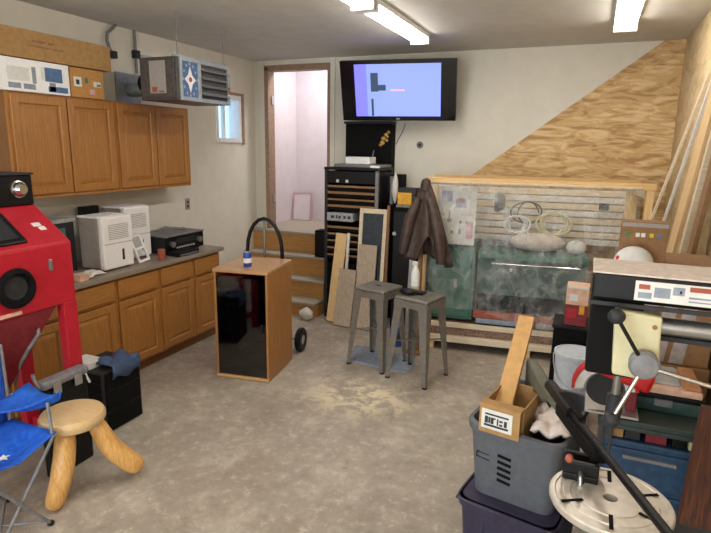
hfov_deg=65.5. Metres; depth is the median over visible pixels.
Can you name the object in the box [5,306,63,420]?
base cabinet
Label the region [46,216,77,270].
tank
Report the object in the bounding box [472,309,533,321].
package
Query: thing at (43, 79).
print
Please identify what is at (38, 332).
air hose
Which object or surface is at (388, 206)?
batten
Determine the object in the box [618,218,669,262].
game box
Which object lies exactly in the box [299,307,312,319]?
plastic bag
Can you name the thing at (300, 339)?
hand truck
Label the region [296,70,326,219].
wall
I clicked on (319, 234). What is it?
subwoofer
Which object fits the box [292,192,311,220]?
picture frame
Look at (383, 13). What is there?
ceiling light
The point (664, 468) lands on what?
tool cart
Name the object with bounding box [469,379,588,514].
tote
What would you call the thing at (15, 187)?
speaker
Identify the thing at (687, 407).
tool case
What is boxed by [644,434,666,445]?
carton
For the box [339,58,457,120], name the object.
television
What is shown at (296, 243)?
staircase
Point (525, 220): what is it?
hose
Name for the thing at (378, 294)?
bar stool
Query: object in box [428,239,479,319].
panel
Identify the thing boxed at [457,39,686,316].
wall panel
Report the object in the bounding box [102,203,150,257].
dehumidifier
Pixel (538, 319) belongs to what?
package
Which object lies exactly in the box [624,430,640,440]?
carton
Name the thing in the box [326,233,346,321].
board
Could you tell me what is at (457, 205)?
poster
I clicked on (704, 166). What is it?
stud
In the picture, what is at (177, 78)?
heater
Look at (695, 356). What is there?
carton
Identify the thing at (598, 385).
saw
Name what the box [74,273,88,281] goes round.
carton
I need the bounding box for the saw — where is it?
[571,362,655,420]
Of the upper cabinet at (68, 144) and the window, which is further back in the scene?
the window
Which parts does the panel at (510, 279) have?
rail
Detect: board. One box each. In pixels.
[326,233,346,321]
[333,268,356,327]
[356,244,377,329]
[495,315,533,404]
[666,89,710,252]
[676,404,710,530]
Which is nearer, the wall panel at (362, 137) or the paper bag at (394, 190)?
the paper bag at (394, 190)
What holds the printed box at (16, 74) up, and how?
on the upper cabinet at (68, 144)
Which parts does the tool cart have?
drawer, handle, drawer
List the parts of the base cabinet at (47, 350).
panel, drawer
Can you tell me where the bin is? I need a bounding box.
[549,313,588,379]
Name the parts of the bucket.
handle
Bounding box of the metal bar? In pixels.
[525,359,673,532]
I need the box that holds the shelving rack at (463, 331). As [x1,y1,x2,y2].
[421,174,656,357]
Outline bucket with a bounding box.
[553,344,596,425]
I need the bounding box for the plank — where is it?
[686,157,710,254]
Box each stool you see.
[37,399,144,510]
[346,280,406,374]
[385,290,447,389]
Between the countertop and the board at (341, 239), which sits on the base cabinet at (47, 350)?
the countertop
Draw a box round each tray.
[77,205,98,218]
[598,373,697,442]
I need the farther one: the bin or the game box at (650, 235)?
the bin
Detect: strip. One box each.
[387,174,406,317]
[650,71,710,219]
[662,81,710,220]
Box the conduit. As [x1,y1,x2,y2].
[132,30,140,73]
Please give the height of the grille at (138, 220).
0.117 m
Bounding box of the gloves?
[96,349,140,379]
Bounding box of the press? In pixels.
[549,258,710,532]
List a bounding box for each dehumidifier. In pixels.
[77,212,133,271]
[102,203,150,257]
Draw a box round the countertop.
[73,245,223,289]
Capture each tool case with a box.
[31,364,93,476]
[636,391,705,417]
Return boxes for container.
[564,281,589,326]
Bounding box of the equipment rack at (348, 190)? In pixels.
[324,166,392,318]
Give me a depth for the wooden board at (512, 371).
2.58 m
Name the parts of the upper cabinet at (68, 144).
door, panel, door, panel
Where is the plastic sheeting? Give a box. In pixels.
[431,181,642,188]
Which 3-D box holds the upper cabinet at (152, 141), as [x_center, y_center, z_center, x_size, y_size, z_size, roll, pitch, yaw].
[-1.933,-1.091,5.048,0.324,0.732,0.904,6,13,22]
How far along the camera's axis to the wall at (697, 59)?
4.36 m
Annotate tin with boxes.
[157,249,165,260]
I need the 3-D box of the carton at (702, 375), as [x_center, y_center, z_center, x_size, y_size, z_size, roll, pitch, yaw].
[1.625,0.668,3.031,0.430,0.440,0.420,6,13,22]
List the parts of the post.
post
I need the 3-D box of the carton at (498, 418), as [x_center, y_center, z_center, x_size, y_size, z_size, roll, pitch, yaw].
[0.671,0.707,2.408,0.170,0.320,0.308,9,15,33]
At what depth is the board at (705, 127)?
3.48 m
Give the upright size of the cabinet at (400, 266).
1.300 m
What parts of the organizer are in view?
drawer, drawer, drawer, panel, panel, panel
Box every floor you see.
[0,306,597,532]
[273,219,323,231]
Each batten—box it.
[345,233,350,268]
[384,205,390,281]
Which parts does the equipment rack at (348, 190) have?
post, drawer, drawer, drawer, drawer, drawer, control panel, drawer, drawer, drawer, drawer, panel, post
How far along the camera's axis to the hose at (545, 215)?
5.25 m
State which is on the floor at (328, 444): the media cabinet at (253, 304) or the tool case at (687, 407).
the media cabinet at (253, 304)
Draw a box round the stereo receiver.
[150,226,203,254]
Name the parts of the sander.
handle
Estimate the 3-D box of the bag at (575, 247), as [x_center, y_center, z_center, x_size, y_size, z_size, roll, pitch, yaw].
[2.061,-0.177,5.163,0.179,0.132,0.198,6,13,22]
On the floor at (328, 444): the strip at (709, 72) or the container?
the strip at (709, 72)
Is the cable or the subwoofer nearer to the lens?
the cable
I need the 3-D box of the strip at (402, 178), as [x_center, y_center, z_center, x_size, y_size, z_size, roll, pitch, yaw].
[0.452,-0.212,6.193,0.140,1.620,0.180,6,13,22]
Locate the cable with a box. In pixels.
[510,201,543,223]
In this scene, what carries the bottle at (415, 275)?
on the bar stool at (420, 306)
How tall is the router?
0.180 m
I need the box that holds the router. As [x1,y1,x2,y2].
[334,150,390,167]
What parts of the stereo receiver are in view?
cable coil, knob, plate, panel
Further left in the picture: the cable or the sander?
the sander
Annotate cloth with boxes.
[530,402,571,439]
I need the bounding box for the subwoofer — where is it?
[315,229,323,256]
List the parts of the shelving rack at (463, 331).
corner post, corner post, light bracket, post, corner post, rail, corner post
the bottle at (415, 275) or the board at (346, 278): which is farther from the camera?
the board at (346, 278)
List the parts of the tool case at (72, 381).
lever, lid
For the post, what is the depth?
5.10 m
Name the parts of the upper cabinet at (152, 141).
door, panel, door, panel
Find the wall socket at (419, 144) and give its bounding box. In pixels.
[417,142,422,147]
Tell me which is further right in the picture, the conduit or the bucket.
the bucket
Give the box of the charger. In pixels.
[396,187,419,207]
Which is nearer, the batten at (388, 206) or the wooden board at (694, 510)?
the wooden board at (694, 510)
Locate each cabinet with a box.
[0,90,119,198]
[0,204,82,425]
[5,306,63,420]
[75,280,118,355]
[113,101,190,190]
[114,268,162,369]
[158,259,195,360]
[191,252,218,344]
[212,256,291,381]
[390,207,428,326]
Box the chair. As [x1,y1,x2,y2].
[0,344,61,532]
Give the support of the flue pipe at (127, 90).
attached to the heater
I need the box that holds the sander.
[399,288,426,294]
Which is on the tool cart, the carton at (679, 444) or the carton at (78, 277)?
the carton at (679, 444)
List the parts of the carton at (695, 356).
cap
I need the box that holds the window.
[215,92,244,144]
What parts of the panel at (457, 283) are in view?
door, trim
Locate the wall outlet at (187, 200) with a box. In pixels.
[185,198,189,209]
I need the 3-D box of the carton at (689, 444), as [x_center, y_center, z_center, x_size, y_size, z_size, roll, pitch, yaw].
[1.414,0.735,2.310,0.045,0.050,0.070,6,13,22]
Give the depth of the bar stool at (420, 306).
4.54 m
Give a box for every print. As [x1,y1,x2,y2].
[6,65,67,93]
[27,40,64,51]
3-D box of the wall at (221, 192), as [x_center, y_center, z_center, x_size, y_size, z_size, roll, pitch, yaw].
[-2.799,-0.634,3.702,0.150,3.400,9.700,6,13,22]
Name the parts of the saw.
blade, plate, handle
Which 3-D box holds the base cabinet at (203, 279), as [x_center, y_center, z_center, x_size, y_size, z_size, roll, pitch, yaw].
[-1.717,0.278,5.534,0.619,0.874,0.400,6,13,22]
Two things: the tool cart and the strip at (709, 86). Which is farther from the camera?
the strip at (709, 86)
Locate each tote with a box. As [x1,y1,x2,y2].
[456,472,572,532]
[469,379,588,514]
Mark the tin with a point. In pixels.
(161, 252)
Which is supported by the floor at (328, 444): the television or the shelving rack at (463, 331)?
the shelving rack at (463, 331)
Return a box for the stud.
[678,130,710,253]
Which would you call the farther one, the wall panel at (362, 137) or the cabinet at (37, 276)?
the wall panel at (362, 137)
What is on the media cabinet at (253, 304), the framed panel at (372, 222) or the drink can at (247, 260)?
the drink can at (247, 260)
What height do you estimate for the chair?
0.880 m
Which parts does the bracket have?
plate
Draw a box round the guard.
[494,192,504,211]
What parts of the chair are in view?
cross rod, backrest, post, arm post, cross rod, leg, seat, leg, armrest, arm post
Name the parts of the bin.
lid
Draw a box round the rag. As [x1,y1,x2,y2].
[79,269,106,277]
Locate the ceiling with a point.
(253, 30)
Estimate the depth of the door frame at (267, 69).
6.77 m
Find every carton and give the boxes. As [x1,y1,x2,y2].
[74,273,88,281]
[478,383,540,441]
[612,428,623,436]
[614,246,710,368]
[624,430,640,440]
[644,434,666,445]
[660,363,709,400]
[670,439,685,449]
[686,442,692,450]
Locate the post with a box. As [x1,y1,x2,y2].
[406,246,422,355]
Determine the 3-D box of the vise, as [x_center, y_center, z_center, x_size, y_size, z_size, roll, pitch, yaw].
[0.677,0.599,1.658,0.100,0.088,0.190,6,13,22]
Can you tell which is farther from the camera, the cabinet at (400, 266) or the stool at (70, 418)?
the cabinet at (400, 266)
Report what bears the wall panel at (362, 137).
attached to the wall at (504, 96)
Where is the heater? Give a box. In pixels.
[138,10,230,105]
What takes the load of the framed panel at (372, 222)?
on the floor at (328, 444)
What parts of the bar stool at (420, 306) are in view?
leg, leg, seat, leg, leg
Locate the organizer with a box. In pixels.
[87,351,142,429]
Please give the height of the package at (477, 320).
0.049 m
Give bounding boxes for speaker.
[0,171,33,206]
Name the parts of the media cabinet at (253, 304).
door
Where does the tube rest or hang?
on the floor at (328, 444)
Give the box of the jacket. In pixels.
[399,178,452,267]
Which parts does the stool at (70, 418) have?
leg, seat, leg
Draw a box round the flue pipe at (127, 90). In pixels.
[114,71,141,103]
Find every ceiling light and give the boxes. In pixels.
[342,0,374,11]
[355,0,429,44]
[613,0,644,32]
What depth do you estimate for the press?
1.42 m
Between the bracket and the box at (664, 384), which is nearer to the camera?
the box at (664, 384)
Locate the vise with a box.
[562,449,599,489]
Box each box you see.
[0,24,110,71]
[0,55,70,95]
[67,66,104,99]
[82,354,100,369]
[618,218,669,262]
[649,366,702,400]
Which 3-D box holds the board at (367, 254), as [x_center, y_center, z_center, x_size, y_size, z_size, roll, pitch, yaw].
[0.102,0.219,5.853,0.205,0.892,0.149,6,13,22]
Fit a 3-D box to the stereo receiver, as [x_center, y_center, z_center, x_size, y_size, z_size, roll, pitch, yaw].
[-1.773,-0.274,5.297,0.410,0.222,0.540,6,13,22]
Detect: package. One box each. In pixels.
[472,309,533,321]
[475,318,516,326]
[535,316,553,323]
[535,323,552,330]
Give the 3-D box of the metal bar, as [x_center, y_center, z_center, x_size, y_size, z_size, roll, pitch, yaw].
[0.763,0.598,1.927,0.050,0.334,1.463,2,12,6]
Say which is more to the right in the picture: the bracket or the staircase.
the staircase
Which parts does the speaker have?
plate, knob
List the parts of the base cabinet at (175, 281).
drawer, door, panel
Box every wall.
[0,0,296,264]
[254,40,664,298]
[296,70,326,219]
[663,10,710,405]
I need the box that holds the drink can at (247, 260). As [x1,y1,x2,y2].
[243,251,251,266]
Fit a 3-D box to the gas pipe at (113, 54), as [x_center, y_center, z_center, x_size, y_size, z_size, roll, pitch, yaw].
[-2.092,-1.941,4.743,0.060,0.294,0.132,6,13,22]
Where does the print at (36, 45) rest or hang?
attached to the cardboard box at (15, 42)
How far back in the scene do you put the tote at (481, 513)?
2.34 m
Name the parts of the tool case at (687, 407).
lid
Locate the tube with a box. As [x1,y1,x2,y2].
[405,260,413,334]
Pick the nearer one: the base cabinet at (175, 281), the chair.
the chair
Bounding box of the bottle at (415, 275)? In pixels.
[411,261,419,289]
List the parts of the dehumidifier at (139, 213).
panel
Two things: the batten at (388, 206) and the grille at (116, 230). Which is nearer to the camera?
the grille at (116, 230)
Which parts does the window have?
sash, casing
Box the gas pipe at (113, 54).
[105,24,117,58]
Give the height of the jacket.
0.801 m
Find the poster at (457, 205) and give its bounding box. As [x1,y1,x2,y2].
[437,186,477,244]
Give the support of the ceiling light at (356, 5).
attached to the ceiling
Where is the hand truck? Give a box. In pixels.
[246,217,306,351]
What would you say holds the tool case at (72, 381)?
on the floor at (328, 444)
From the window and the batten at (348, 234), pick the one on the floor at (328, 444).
the batten at (348, 234)
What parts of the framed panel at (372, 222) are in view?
glass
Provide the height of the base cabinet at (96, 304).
0.874 m
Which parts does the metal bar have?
rail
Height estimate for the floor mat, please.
0.009 m
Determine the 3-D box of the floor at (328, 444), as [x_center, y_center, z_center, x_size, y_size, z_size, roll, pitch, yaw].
[-0.856,1.416,2.656,4.920,0.100,8.870,6,13,22]
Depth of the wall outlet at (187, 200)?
5.90 m
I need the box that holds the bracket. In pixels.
[132,233,149,262]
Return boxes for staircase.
[244,227,323,317]
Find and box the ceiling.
[17,0,710,61]
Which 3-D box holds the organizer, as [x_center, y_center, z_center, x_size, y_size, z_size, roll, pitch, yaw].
[-1.736,0.870,3.854,0.322,0.430,0.340,6,13,22]
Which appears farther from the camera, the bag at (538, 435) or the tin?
the tin
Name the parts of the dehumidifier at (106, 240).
panel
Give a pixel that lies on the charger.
(406, 195)
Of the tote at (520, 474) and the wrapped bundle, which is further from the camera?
the wrapped bundle
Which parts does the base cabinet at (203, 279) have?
door, drawer, panel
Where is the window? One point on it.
(236, 110)
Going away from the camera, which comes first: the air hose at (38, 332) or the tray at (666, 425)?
the tray at (666, 425)
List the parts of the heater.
fan motor, access panel, hanging rod, casing, emblem plate, outlet frame, hanging rod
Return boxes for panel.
[344,121,395,173]
[356,208,386,281]
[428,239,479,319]
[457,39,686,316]
[476,239,588,316]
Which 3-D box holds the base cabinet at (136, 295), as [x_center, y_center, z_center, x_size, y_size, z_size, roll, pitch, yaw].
[-2.066,0.446,4.734,0.619,0.874,0.473,6,13,22]
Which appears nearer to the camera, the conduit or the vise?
the vise
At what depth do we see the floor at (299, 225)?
7.43 m
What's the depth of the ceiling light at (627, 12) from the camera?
3.86 m
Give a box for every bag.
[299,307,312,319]
[391,171,397,202]
[533,431,565,442]
[566,240,585,254]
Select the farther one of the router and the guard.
the router
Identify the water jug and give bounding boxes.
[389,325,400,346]
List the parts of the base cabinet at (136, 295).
drawer, door, panel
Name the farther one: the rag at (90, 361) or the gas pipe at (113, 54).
the gas pipe at (113, 54)
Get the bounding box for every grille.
[108,222,128,239]
[131,213,146,227]
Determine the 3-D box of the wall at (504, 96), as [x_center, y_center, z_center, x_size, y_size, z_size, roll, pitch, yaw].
[0.876,-0.875,6.246,4.620,2.905,0.120,6,13,22]
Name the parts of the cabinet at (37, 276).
maker plate, leg, leg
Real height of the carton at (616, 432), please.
0.050 m
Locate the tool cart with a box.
[598,373,697,518]
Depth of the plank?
3.15 m
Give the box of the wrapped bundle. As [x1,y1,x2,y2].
[509,233,565,251]
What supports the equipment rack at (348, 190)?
on the floor at (328, 444)
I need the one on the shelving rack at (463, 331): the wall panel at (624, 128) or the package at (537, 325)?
the package at (537, 325)
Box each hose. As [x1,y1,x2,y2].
[13,328,40,382]
[503,215,530,233]
[534,212,572,235]
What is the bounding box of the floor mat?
[342,346,416,372]
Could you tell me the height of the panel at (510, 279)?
0.660 m
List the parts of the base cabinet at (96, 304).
drawer, panel, door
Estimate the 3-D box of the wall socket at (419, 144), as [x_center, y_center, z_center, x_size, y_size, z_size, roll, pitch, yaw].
[0.714,-1.350,6.139,0.076,0.076,0.020,6,13,22]
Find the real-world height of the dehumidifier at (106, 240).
0.432 m
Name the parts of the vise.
knob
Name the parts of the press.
knob, knob, feed handle, feed handle, lid, feed handle, table arm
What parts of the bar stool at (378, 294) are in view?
leg, leg, seat, leg, leg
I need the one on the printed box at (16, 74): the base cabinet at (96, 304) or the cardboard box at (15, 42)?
the cardboard box at (15, 42)

